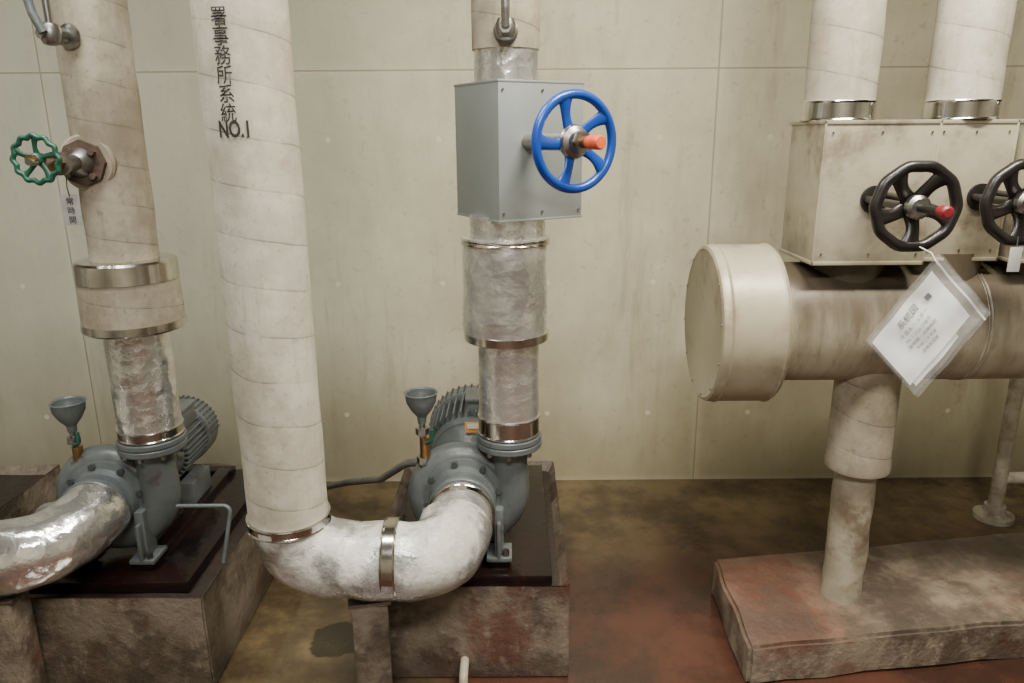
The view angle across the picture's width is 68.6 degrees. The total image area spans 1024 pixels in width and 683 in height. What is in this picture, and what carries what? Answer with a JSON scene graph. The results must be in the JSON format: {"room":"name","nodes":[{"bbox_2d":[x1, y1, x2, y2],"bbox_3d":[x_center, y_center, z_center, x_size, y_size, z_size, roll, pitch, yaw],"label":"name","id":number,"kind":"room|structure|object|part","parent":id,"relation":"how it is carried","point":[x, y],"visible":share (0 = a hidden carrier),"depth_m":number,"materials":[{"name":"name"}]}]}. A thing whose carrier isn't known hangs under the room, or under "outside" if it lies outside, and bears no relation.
{"room":"plant room","nodes":[
{"label":"plant room","id":0,"kind":"room"},
{"bbox_2d":[0,0,1023,481],"bbox_3d":[0.094,-0.864,3.112,6.600,3.300,0.100,0,16,0],"label":"wall","id":1,"kind":"structure","parent":0,"point":[703,98],"depth_m":3.17,"materials":[{"name":"paint"}]},
{"bbox_2d":[218,477,1023,682],"bbox_3d":[0.110,1.410,0.900,6.400,0.100,5.380,0,16,0],"label":"floor","id":2,"kind":"structure","parent":0,"point":[641,553],"depth_m":2.71,"materials":[{"name":"brown concrete"}]},
{"bbox_2d":[0,591,47,682],"bbox_3d":[-1.364,0.852,2.050,0.110,0.382,0.100,-2,16,-6],"label":"support post","id":3,"kind":"object","parent":2,"relation":"on","point":[21,660],"visible":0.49,"depth_m":2.01,"materials":[{"name":"concrete"}]},
{"bbox_3d":[-1.365,0.672,2.000,0.110,0.010,0.100,-2,16,-6],"label":"saddle plate","id":4,"kind":"part","parent":3,"relation":"part of","materials":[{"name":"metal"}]},
{"bbox_2d":[0,483,130,595],"bbox_3d":[-1.463,-0.648,1.655,0.776,2.716,0.278,-4,16,-12],"label":"pipe","id":5,"kind":"object","parent":3,"relation":"on","point":[43,547],"visible":1,"depth_m":1.97,"materials":[{"name":"silver metal"}]},
{"bbox_2d":[0,464,60,519],"bbox_3d":[-2.086,0.744,2.584,0.626,0.312,0.854,0,16,0],"label":"concrete plinth","id":6,"kind":"object","parent":2,"relation":"on","point":[23,488],"visible":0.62,"depth_m":2.85,"materials":[{"name":"concrete"}]},
{"bbox_2d":[29,463,273,682],"bbox_3d":[-1.160,0.743,2.565,0.596,0.312,0.897,0,16,0],"label":"concrete plinth","id":7,"kind":"object","parent":2,"relation":"on","point":[192,636],"visible":0.33,"depth_m":2.15,"materials":[{"name":"concrete"}]},
{"bbox_2d":[29,395,246,592],"bbox_3d":[-1.123,0.365,2.460,0.595,0.542,0.760,0,16,0],"label":"pump","id":8,"kind":"object","parent":7,"relation":"on","point":[182,514],"visible":0.66,"depth_m":2.22,"materials":[{"name":"grey metal"}]},
{"bbox_3d":[-1.275,0.327,2.195,0.018,0.175,0.018,0,15,0],"label":"funnel stem","id":9,"kind":"part","parent":8,"relation":"part of","materials":[{"name":"metal"}]},
{"bbox_3d":[-1.253,0.282,2.155,0.031,0.050,0.011,7,17,23],"label":"priming cock lever","id":10,"kind":"part","parent":8,"relation":"part of","materials":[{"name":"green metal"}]},
{"bbox_3d":[-1.194,0.456,2.233,0.244,0.244,0.165,0,15,0],"label":"casing","id":11,"kind":"part","parent":8,"relation":"part of","materials":[{"name":"grey paint"}]},
{"bbox_2d":[23,0,186,452],"bbox_3d":[-1.066,-0.866,1.861,0.270,2.412,0.316,0,16,0],"label":"pipe","id":12,"kind":"object","parent":8,"relation":"attached to","point":[130,297],"visible":0.99,"depth_m":1.97,"materials":[{"name":"cotton cloth"},{"name":"aluminium foil"},{"name":"polished steel"}]},
{"bbox_3d":[-1.127,-0.856,1.713,0.079,0.285,0.025,0,15,0],"label":"cock lever","id":13,"kind":"part","parent":12,"relation":"part of","materials":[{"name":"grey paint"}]},
{"bbox_2d":[9,132,116,190],"bbox_3d":[-1.085,-0.431,1.824,0.151,0.151,0.250,0,16,0],"label":"valve","id":14,"kind":"object","parent":12,"relation":"attached to","point":[84,164],"visible":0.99,"depth_m":1.87,"materials":[{"name":"metal"}]},
{"bbox_3d":[-1.095,-0.425,1.774,0.016,0.021,0.151,0,16,2],"label":"stem","id":15,"kind":"part","parent":14,"relation":"part of","materials":[{"name":"metal"}]},
{"bbox_2d":[60,175,82,224],"bbox_3d":[-1.103,-0.356,1.863,0.046,0.135,0.018,0,16,0],"label":"tag","id":16,"kind":"object","parent":14,"relation":"attached to","point":[71,208],"visible":0.99,"depth_m":1.88,"materials":[{"name":"white plastic"}]},
{"bbox_3d":[-1.102,-0.331,1.878,0.046,0.078,0.003,0,15,0],"label":"tag plate","id":17,"kind":"part","parent":16,"relation":"part of","materials":[{"name":"white plastic"}]},
{"bbox_3d":[-1.179,0.465,2.254,0.364,0.335,0.118,0,15,0],"label":"volute casing","id":18,"kind":"part","parent":8,"relation":"part of","materials":[{"name":"grey paint"}]},
{"bbox_3d":[-1.176,0.610,2.528,0.485,0.035,0.760,0,15,0],"label":"steel frame","id":19,"kind":"part","parent":8,"relation":"part of","materials":[{"name":"metal"}]},
{"bbox_3d":[-1.151,0.220,2.549,0.110,0.012,0.120,0,15,0],"label":"terminal box lid","id":20,"kind":"part","parent":8,"relation":"part of","materials":[{"name":"grey paint"}]},
{"bbox_3d":[-1.194,0.359,2.583,0.195,0.195,0.210,0,15,0],"label":"motor frame","id":21,"kind":"part","parent":8,"relation":"part of","materials":[{"name":"grey paint"}]},
{"bbox_2d":[348,599,392,682],"bbox_3d":[-0.379,0.850,2.046,0.110,0.374,0.100,-4,16,-11],"label":"support post","id":22,"kind":"object","parent":2,"relation":"on","point":[370,619],"visible":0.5,"depth_m":1.98,"materials":[{"name":"concrete"}]},
{"bbox_3d":[-0.380,0.674,1.997,0.110,0.010,0.100,-4,16,-11],"label":"saddle plate","id":23,"kind":"part","parent":22,"relation":"part of","materials":[{"name":"metal"}]},
{"bbox_2d":[326,458,416,489],"bbox_3d":[-0.860,0.508,3.000,1.513,0.525,0.334,8,17,27],"label":"conduit","id":24,"kind":"object","parent":2,"relation":"on","point":[404,464],"visible":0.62,"depth_m":2.74,"materials":[{"name":"grey plastic"}]},
{"bbox_2d":[388,460,570,677],"bbox_3d":[-0.124,0.731,2.584,0.586,0.312,0.857,0,16,0],"label":"concrete plinth","id":25,"kind":"object","parent":2,"relation":"on","point":[502,631],"visible":0.51,"depth_m":2.18,"materials":[{"name":"concrete"}]},
{"bbox_2d":[459,657,468,682],"bbox_3d":[-0.138,0.967,2.176,0.026,0.080,0.124,0,16,0],"label":"drain pipe","id":26,"kind":"object","parent":25,"relation":"attached to","point":[464,661],"visible":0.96,"depth_m":2.15,"materials":[{"name":"beige plastic"}]},
{"bbox_2d":[403,384,551,585],"bbox_3d":[-0.128,0.343,2.477,0.485,0.562,0.760,0,16,0],"label":"pump","id":27,"kind":"object","parent":25,"relation":"on","point":[517,553],"visible":0.62,"depth_m":2.20,"materials":[{"name":"grey metal"}]},
{"bbox_2d":[190,0,494,601],"bbox_3d":[-0.374,-0.656,1.683,0.630,2.730,0.323,0,16,0],"label":"pipe","id":28,"kind":"object","parent":27,"relation":"attached to","point":[243,48],"visible":1,"depth_m":1.74,"materials":[{"name":"fabric"}]},
{"bbox_3d":[-0.260,0.310,2.192,0.018,0.195,0.018,0,15,0],"label":"funnel stem","id":29,"kind":"part","parent":27,"relation":"part of","materials":[{"name":"metal"}]},
{"bbox_3d":[-0.238,0.275,2.155,0.031,0.050,0.011,7,17,23],"label":"priming cock lever","id":30,"kind":"part","parent":27,"relation":"part of","materials":[{"name":"green metal"}]},
{"bbox_3d":[-0.145,0.352,2.583,0.256,0.256,0.210,0,15,0],"label":"motor frame","id":31,"kind":"part","parent":27,"relation":"part of","materials":[{"name":"grey paint"}]},
{"bbox_3d":[-0.144,0.449,2.233,0.244,0.244,0.165,0,15,0],"label":"casing","id":32,"kind":"part","parent":27,"relation":"part of","materials":[{"name":"grey paint"}]},
{"bbox_3d":[-0.129,0.458,2.254,0.364,0.335,0.118,0,15,0],"label":"volute casing","id":33,"kind":"part","parent":27,"relation":"part of","materials":[{"name":"grey paint"}]},
{"bbox_3d":[-0.101,0.180,2.540,0.110,0.012,0.120,0,15,0],"label":"terminal box lid","id":34,"kind":"part","parent":27,"relation":"part of","materials":[{"name":"grey paint"}]},
{"bbox_3d":[-0.125,0.270,2.391,0.035,0.016,0.003,0,15,0],"label":"nameplate text panel","id":35,"kind":"part","parent":27,"relation":"part of","materials":[{"name":"white plastic"}]},
{"bbox_3d":[-0.126,0.597,2.547,0.485,0.035,0.760,0,15,0],"label":"steel frame","id":36,"kind":"part","parent":27,"relation":"part of","materials":[{"name":"brown metal"}]},
{"bbox_2d":[460,0,550,450],"bbox_3d":[-0.031,-0.875,1.870,0.247,2.412,0.280,9,18,30],"label":"pipe","id":37,"kind":"object","parent":27,"relation":"attached to","point":[504,309],"visible":0.94,"depth_m":1.99,"materials":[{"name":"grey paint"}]},
{"bbox_3d":[-0.016,-0.867,1.708,0.020,0.281,0.025,0,15,0],"label":"cock lever","id":38,"kind":"part","parent":37,"relation":"part of","materials":[{"name":"metal"}]},
{"bbox_2d":[454,79,615,222],"bbox_3d":[0.045,-0.482,1.908,0.401,0.346,0.565,0,15,0],"label":"valve","id":39,"kind":"object","parent":37,"relation":"attached to","point":[521,145],"visible":1,"depth_m":1.89,"materials":[{"name":"grey metal"}]},
{"bbox_3d":[0.154,-0.452,1.701,0.026,0.026,0.110,-9,18,-29],"label":"threaded stem","id":40,"kind":"part","parent":39,"relation":"part of","materials":[{"name":"gold metal"}]},
{"bbox_2d":[712,533,1023,682],"bbox_3d":[1.718,0.826,2.525,2.157,0.135,0.503,-2,16,-7],"label":"concrete plinth","id":41,"kind":"object","parent":2,"relation":"on","point":[960,599],"visible":0.95,"depth_m":2.31,"materials":[{"name":"concrete"}]},
{"bbox_2d":[972,379,1023,526],"bbox_3d":[2.172,0.305,2.722,0.510,1.028,0.675,0,16,0],"label":"pipe","id":42,"kind":"object","parent":2,"relation":"on","point":[993,511],"visible":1,"depth_m":3.04,"materials":[{"name":"beige metal"}]},
{"bbox_2d":[684,243,1023,604],"bbox_3d":[1.627,0.258,2.275,2.150,1.124,0.461,0,16,0],"label":"pipe","id":43,"kind":"object","parent":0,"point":[756,321],"visible":0.93,"depth_m":2.05,"materials":[{"name":"metal"}]},
{"bbox_2d":[779,0,962,282],"bbox_3d":[0.929,-1.059,1.705,0.304,1.982,0.612,0,15,0],"label":"valve","id":44,"kind":"object","parent":43,"relation":"attached to","point":[860,189],"visible":0.99,"depth_m":1.92,"materials":[{"name":"metal"}]},
{"bbox_3d":[0.955,-0.352,1.845,0.020,0.020,0.190,0,15,0],"label":"yoke arm","id":45,"kind":"part","parent":44,"relation":"part of","materials":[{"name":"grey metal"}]},
{"bbox_3d":[0.935,-0.304,1.708,0.020,0.020,0.160,0,15,0],"label":"stem","id":46,"kind":"part","parent":44,"relation":"part of","materials":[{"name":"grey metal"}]},
{"bbox_2d":[872,246,985,385],"bbox_3d":[0.975,-0.043,1.771,0.276,0.359,0.059,0,16,0],"label":"tag","id":47,"kind":"object","parent":44,"relation":"hanging from","point":[925,327],"visible":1,"depth_m":1.76,"materials":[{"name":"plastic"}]},
{"bbox_2d":[906,0,1023,282],"bbox_3d":[1.219,-1.073,1.746,0.252,1.982,0.527,0,15,0],"label":"valve","id":48,"kind":"object","parent":43,"relation":"attached to","point":[971,39],"visible":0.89,"depth_m":1.94,"materials":[{"name":"metal"}]},
{"bbox_3d":[1.262,-0.373,1.912,0.020,0.020,0.160,0,15,0],"label":"yoke arm","id":49,"kind":"part","parent":48,"relation":"part of","materials":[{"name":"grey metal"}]},
{"bbox_2d":[1006,236,1022,271],"bbox_3d":[1.226,-0.214,1.833,0.030,0.086,0.016,0,16,0],"label":"tag","id":50,"kind":"object","parent":48,"relation":"attached to","point":[1015,254],"visible":1,"depth_m":1.83,"materials":[{"name":"white plastic"}]},
{"bbox_3d":[1.227,-0.200,1.831,0.030,0.060,0.003,0,15,0],"label":"tag plate","id":51,"kind":"part","parent":50,"relation":"part of","materials":[{"name":"white plastic"}]},
{"bbox_2d":[992,243,1023,273],"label":"valve","id":52,"kind":"object","parent":43,"relation":"attached to","point":[1004,250],"depth_m":2.04,"materials":[{"name":"metal"}]}
]}

